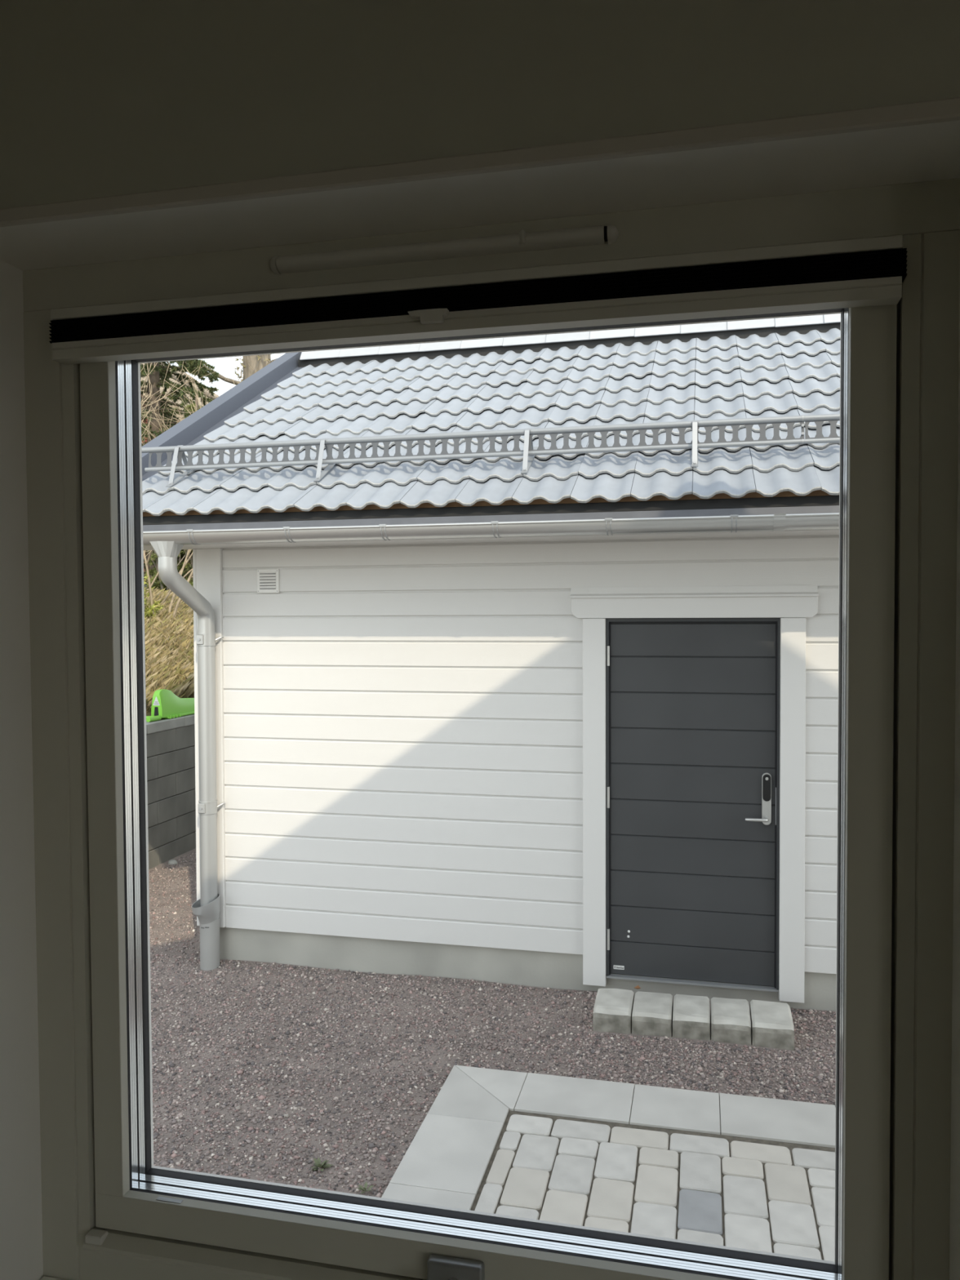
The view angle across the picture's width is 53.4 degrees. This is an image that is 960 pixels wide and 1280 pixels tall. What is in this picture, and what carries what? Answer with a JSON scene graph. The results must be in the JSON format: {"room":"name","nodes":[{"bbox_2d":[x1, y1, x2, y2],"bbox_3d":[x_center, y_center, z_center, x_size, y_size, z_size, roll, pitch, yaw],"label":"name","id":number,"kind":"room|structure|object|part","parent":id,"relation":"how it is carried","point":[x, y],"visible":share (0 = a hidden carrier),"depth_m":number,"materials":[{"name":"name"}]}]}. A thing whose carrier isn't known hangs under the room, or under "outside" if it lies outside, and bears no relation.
{"room":"room in house","nodes":[
{"label":"room in house","id":0,"kind":"room"},
{"bbox_2d":[146,696,194,715],"bbox_3d":[-16.283,-0.594,30.490,35.550,2.823,49.000,0,1,13],"label":"hill","id":1,"kind":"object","parent":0,"point":[148,713],"depth_m":9.06,"materials":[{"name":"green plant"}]},
{"bbox_2d":[143,572,164,620],"bbox_3d":[-4.600,-0.539,12.507,0.807,0.879,0.842,0,1,13],"label":"bush","id":2,"kind":"object","parent":1,"relation":"on","point":[148,611],"visible":0.03,"depth_m":12.62,"materials":[{"name":"green plant"}]},
{"bbox_2d":[143,586,194,712],"bbox_3d":[-3.540,-0.041,12.677,4.204,1.535,9.072,-1,1,-24],"label":"dry grass","id":3,"kind":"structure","parent":1,"relation":"on","point":[168,638],"depth_m":11.08,"materials":[{"name":"beige plant"}]},
{"bbox_2d":[146,415,193,591],"bbox_3d":[-4.892,-2.015,15.223,2.751,3.025,3.472,0,1,-3],"label":"bare shrub","id":4,"kind":"object","parent":1,"relation":"on","point":[186,552],"visible":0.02,"depth_m":15.08,"materials":[{"name":"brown plant"}]},
{"bbox_2d":[145,394,200,591],"bbox_3d":[-4.614,-2.250,15.596,1.728,3.500,1.649,0,1,6],"label":"spruce tree","id":5,"kind":"object","parent":1,"relation":"on","point":[151,572],"visible":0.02,"depth_m":15.47,"materials":[{"name":"green plant"}]},
{"bbox_2d":[161,552,192,604],"bbox_3d":[-3.980,-1.512,14.112,1.540,2.352,0.780,0,1,-5],"label":"bare sapling","id":6,"kind":"object","parent":1,"relation":"on","point":[190,556],"visible":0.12,"depth_m":13.73,"materials":[{"name":"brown plant"}]},
{"bbox_2d":[140,362,219,589],"bbox_3d":[-10.115,-4.505,27.728,14.800,8.350,7.800,0,1,13],"label":"tree","id":7,"kind":"object","parent":1,"relation":"on","point":[178,371],"visible":0.02,"depth_m":24.01,"materials":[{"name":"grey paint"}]},
{"bbox_2d":[140,359,220,591],"bbox_3d":[-5.742,-5.019,16.786,4.370,9.000,3.929,0,1,13],"label":"spruce tree","id":8,"kind":"object","parent":1,"relation":"on","point":[158,371],"visible":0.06,"depth_m":16.77,"materials":[{"name":"green plant"}]},
{"bbox_2d":[140,354,272,617],"bbox_3d":[-4.067,-2.404,12.660,3.016,4.600,4.006,1,2,43],"label":"bare shrub","id":9,"kind":"object","parent":1,"relation":"on","point":[143,402],"visible":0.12,"depth_m":12.81,"materials":[{"name":"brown plant"}]},
{"bbox_2d":[141,354,276,411],"bbox_3d":[-5.592,-5.608,19.317,9.798,10.170,6.931,0,1,9],"label":"bare tree","id":10,"kind":"object","parent":1,"relation":"on","point":[253,361],"visible":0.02,"depth_m":19.33,"materials":[{"name":"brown plant"}]},
{"bbox_2d":[0,0,959,1279],"bbox_3d":[2.160,-0.744,0.607,6.600,6.232,0.319,0,1,13],"label":"wall","id":11,"kind":"structure","parent":0,"point":[99,98],"depth_m":1.02,"materials":[{"name":"grey paint"}]},
{"bbox_2d":[0,97,959,226],"bbox_3d":[-0.061,-0.487,0.990,1.700,0.018,0.011,0,1,13],"label":"trim","id":12,"kind":"structure","parent":11,"relation":"attached to","point":[941,110],"depth_m":0.96,"materials":[{"name":"grey paint"}]},
{"bbox_2d":[22,177,959,1279],"bbox_3d":[-0.041,0.207,1.166,1.132,1.384,0.346,0,1,13],"label":"window","id":13,"kind":"structure","parent":11,"relation":"in","point":[108,1213],"depth_m":1.16,"materials":[{"name":"grey paint"}]},
{"bbox_3d":[-0.411,0.741,1.263,0.036,0.001,0.007,0,1,13],"label":"marking plate","id":14,"kind":"part","parent":13,"relation":"part of","materials":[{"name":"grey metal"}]},
{"bbox_3d":[-0.022,0.828,1.215,1.003,0.074,0.134,0,1,13],"label":"frame sill","id":15,"kind":"part","parent":13,"relation":"part of","materials":[{"name":"grey paint"}]},
{"bbox_3d":[-0.030,0.765,1.176,0.994,0.047,0.017,0,1,13],"label":"sash rail","id":16,"kind":"part","parent":13,"relation":"part of","materials":[{"name":"grey paint"}]},
{"bbox_2d":[269,223,618,274],"bbox_3d":[-0.052,-0.459,1.117,0.424,0.022,0.019,0,1,13],"label":"vent","id":17,"kind":"object","parent":13,"relation":"attached to","point":[523,241],"visible":1,"depth_m":1.11,"materials":[{"name":"white plastic"}]},
{"bbox_3d":[-0.029,0.779,1.159,0.070,0.052,0.017,0,1,13],"label":"handle","id":18,"kind":"part","parent":13,"relation":"part of","materials":[{"name":"grey metal"}]},
{"bbox_2d":[48,235,907,364],"bbox_3d":[-0.052,-0.389,1.110,1.017,0.064,0.035,0,1,13],"label":"blind","id":19,"kind":"object","parent":13,"relation":"attached to","point":[866,272],"visible":1,"depth_m":1.09,"materials":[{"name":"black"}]},
{"bbox_3d":[-0.052,-0.414,1.114,1.012,0.013,0.025,0,1,13],"label":"head rail","id":20,"kind":"part","parent":19,"relation":"part of","materials":[{"name":"white"}]},
{"bbox_3d":[-0.051,-0.368,1.116,1.009,0.022,0.025,0,1,13],"label":"rail","id":21,"kind":"part","parent":19,"relation":"part of","materials":[{"name":"white"}]},
{"bbox_2d":[148,848,835,1196],"bbox_3d":[1.915,2.106,3.993,21.000,0.045,16.500,0,1,13],"label":"ground","id":22,"kind":"structure","parent":0,"point":[326,1171],"depth_m":4.83,"materials":[{"name":"grey gravel"}]},
{"bbox_2d":[146,713,195,869],"bbox_3d":[-2.781,1.489,9.632,0.318,1.572,8.987,0,1,13],"label":"wall","id":23,"kind":"structure","parent":22,"relation":"on","point":[171,743],"depth_m":8.75,"materials":[{"name":"concrete"}]},
{"bbox_2d":[146,688,194,722],"bbox_3d":[-2.859,0.582,9.048,0.224,0.271,1.130,0,1,18],"label":"plastic sledge","id":24,"kind":"object","parent":23,"relation":"on","point":[165,704],"visible":0.77,"depth_m":8.78,"materials":[{"name":"green plastic"}]},
{"bbox_2d":[168,859,177,864],"bbox_3d":[-2.766,2.007,8.588,0.091,0.054,0.070,0,1,13],"label":"stone","id":25,"kind":"object","parent":22,"relation":"on","point":[171,861],"visible":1,"depth_m":8.57,"materials":[{"name":"stone"}]},
{"bbox_2d":[356,1181,373,1193],"bbox_3d":[-0.444,2.114,3.688,0.064,0.028,0.068,0,1,13],"label":"weed","id":26,"kind":"object","parent":22,"relation":"on","point":[366,1184],"visible":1,"depth_m":3.69,"materials":[{"name":"green plant"}]},
{"bbox_2d":[141,313,840,1011],"bbox_3d":[3.827,-0.243,7.700,11.560,4.979,6.762,0,1,13],"label":"garage","id":27,"kind":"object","parent":22,"relation":"on","point":[591,762],"depth_m":5.67,"materials":[{"name":"wood"}]},
{"bbox_3d":[-1.928,-1.096,6.009,0.028,0.248,0.086,0,1,13],"label":"leg","id":28,"kind":"part","parent":27,"relation":"part of","materials":[{"name":"silver metal"}]},
{"bbox_3d":[-1.896,-1.158,6.130,0.028,0.130,0.086,0,1,13],"label":"leg","id":29,"kind":"part","parent":27,"relation":"part of","materials":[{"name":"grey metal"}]},
{"bbox_2d":[149,541,225,970],"bbox_3d":[-1.766,0.792,5.789,0.192,2.782,0.579,0,1,13],"label":"downspout","id":30,"kind":"object","parent":27,"relation":"attached to","point":[207,908],"visible":0.95,"depth_m":5.95,"materials":[{"name":"silver metal"}]},
{"bbox_3d":[-1.738,-0.003,5.927,0.047,0.060,0.016,0,1,13],"label":"clamp plate","id":31,"kind":"part","parent":30,"relation":"part of","materials":[{"name":"silver metal"}]},
{"bbox_3d":[-1.734,1.049,5.952,0.047,0.060,0.016,0,1,13],"label":"clamp plate","id":32,"kind":"part","parent":30,"relation":"part of","materials":[{"name":"silver metal"}]},
{"bbox_2d":[257,568,279,593],"bbox_3d":[-1.323,-0.368,5.958,0.146,0.149,0.019,0,1,13],"label":"wall vent","id":33,"kind":"object","parent":27,"relation":"attached to","point":[268,580],"visible":1,"depth_m":5.95,"materials":[{"name":"white plastic"}]},
{"bbox_3d":[-0.968,-1.094,5.786,0.028,0.248,0.086,0,1,13],"label":"leg","id":34,"kind":"part","parent":27,"relation":"part of","materials":[{"name":"silver metal"}]},
{"bbox_3d":[-0.207,-1.214,5.675,4.039,0.035,0.034,0,1,13],"label":"rail","id":35,"kind":"part","parent":27,"relation":"part of","materials":[{"name":"grey metal"}]},
{"bbox_3d":[-0.192,-1.087,5.662,4.002,0.026,0.026,0,1,13],"label":"rail","id":36,"kind":"part","parent":27,"relation":"part of","materials":[{"name":"grey metal"}]},
{"bbox_3d":[-0.175,-1.149,5.663,3.993,0.109,0.015,0,1,13],"label":"pierced plate","id":37,"kind":"part","parent":27,"relation":"part of","materials":[{"name":"grey metal"}]},
{"bbox_3d":[0.897,-1.096,5.493,6.273,0.284,0.405,0,1,13],"label":"snow guard","id":38,"kind":"part","parent":27,"relation":"part of","materials":[{"name":"silver metal"}]},
{"bbox_2d":[142,512,839,545],"bbox_3d":[2.936,-0.578,4.412,11.209,0.082,0.144,0,1,13],"label":"gutter","id":39,"kind":"object","parent":27,"relation":"attached to","point":[824,521],"visible":0.77,"depth_m":5.01,"materials":[{"name":"silver metal"}]},
{"bbox_3d":[0.265,-1.092,5.500,0.028,0.248,0.086,0,1,13],"label":"leg","id":40,"kind":"part","parent":27,"relation":"part of","materials":[{"name":"silver metal"}]},
{"bbox_3d":[1.208,0.904,5.460,0.995,2.088,0.106,0,1,13],"label":"door frame","id":41,"kind":"part","parent":27,"relation":"part of","materials":[{"name":"grey paint"}]},
{"bbox_3d":[1.189,-1.090,5.285,0.028,0.248,0.086,0,1,13],"label":"leg","id":42,"kind":"part","parent":27,"relation":"part of","materials":[{"name":"silver metal"}]},
{"bbox_3d":[1.538,0.996,5.304,0.127,0.018,0.053,0,1,13],"label":"door handle","id":43,"kind":"part","parent":27,"relation":"part of","materials":[{"name":"silver metal"}]},
{"bbox_3d":[1.601,0.887,5.333,0.051,0.292,0.018,0,1,13],"label":"lock plate","id":44,"kind":"part","parent":27,"relation":"part of","materials":[{"name":"silver metal"}]},
{"bbox_3d":[1.649,0.926,5.322,0.004,0.210,0.004,0,1,13],"label":"strike plate","id":45,"kind":"part","parent":27,"relation":"part of","materials":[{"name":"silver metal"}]},
{"bbox_3d":[2.851,-1.208,4.964,2.228,0.035,0.034,0,1,13],"label":"rail","id":46,"kind":"part","parent":27,"relation":"part of","materials":[{"name":"grey metal"}]},
{"bbox_3d":[2.849,-1.081,4.956,2.228,0.026,0.026,0,1,13],"label":"rail","id":47,"kind":"part","parent":27,"relation":"part of","materials":[{"name":"grey metal"}]},
{"bbox_3d":[2.835,-1.143,4.963,2.178,0.109,0.015,0,1,13],"label":"pierced plate","id":48,"kind":"part","parent":27,"relation":"part of","materials":[{"name":"grey metal"}]},
{"bbox_2d":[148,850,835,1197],"bbox_3d":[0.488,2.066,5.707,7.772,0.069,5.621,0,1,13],"label":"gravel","id":49,"kind":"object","parent":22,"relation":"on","point":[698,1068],"visible":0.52,"depth_m":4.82,"materials":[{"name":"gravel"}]},
{"bbox_2d":[311,1157,333,1171],"bbox_3d":[-0.636,2.104,3.829,0.088,0.038,0.088,0,1,13],"label":"weed","id":50,"kind":"object","parent":49,"relation":"on","point":[317,1162],"visible":1,"depth_m":3.84,"materials":[{"name":"green plant"}]},
{"bbox_2d":[381,1065,835,1261],"bbox_3d":[1.377,2.166,2.664,3.847,0.076,3.275,0,1,13],"label":"pavement","id":51,"kind":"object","parent":22,"relation":"on","point":[754,1173],"visible":0.62,"depth_m":3.87,"materials":[{"name":"concrete"}]},
{"bbox_2d":[592,988,634,1034],"bbox_3d":[0.736,2.037,5.240,0.201,0.150,0.303,0,1,13],"label":"step block","id":52,"kind":"object","parent":22,"relation":"on","point":[613,1007],"visible":0.94,"depth_m":5.12,"materials":[{"name":"concrete"}]},
{"bbox_2d":[631,991,672,1036],"bbox_3d":[0.940,2.037,5.190,0.206,0.151,0.304,0,1,13],"label":"step block","id":53,"kind":"object","parent":22,"relation":"on","point":[652,1012],"visible":0.93,"depth_m":5.07,"materials":[{"name":"concrete"}]},
{"bbox_2d":[672,994,710,1040],"bbox_3d":[1.140,2.038,5.146,0.192,0.150,0.304,0,1,13],"label":"step block","id":54,"kind":"object","parent":22,"relation":"on","point":[691,1013],"visible":0.94,"depth_m":5.03,"materials":[{"name":"concrete"}]},
{"bbox_2d":[711,997,751,1045],"bbox_3d":[1.337,2.037,5.098,0.201,0.152,0.305,0,1,13],"label":"step block","id":55,"kind":"object","parent":22,"relation":"on","point":[731,1021],"visible":0.94,"depth_m":4.98,"materials":[{"name":"concrete"}]},
{"bbox_2d":[749,1000,794,1050],"bbox_3d":[1.541,2.038,5.052,0.207,0.152,0.304,0,1,13],"label":"step block","id":56,"kind":"object","parent":22,"relation":"on","point":[771,1022],"visible":0.96,"depth_m":4.93,"materials":[{"name":"concrete"}]}
]}

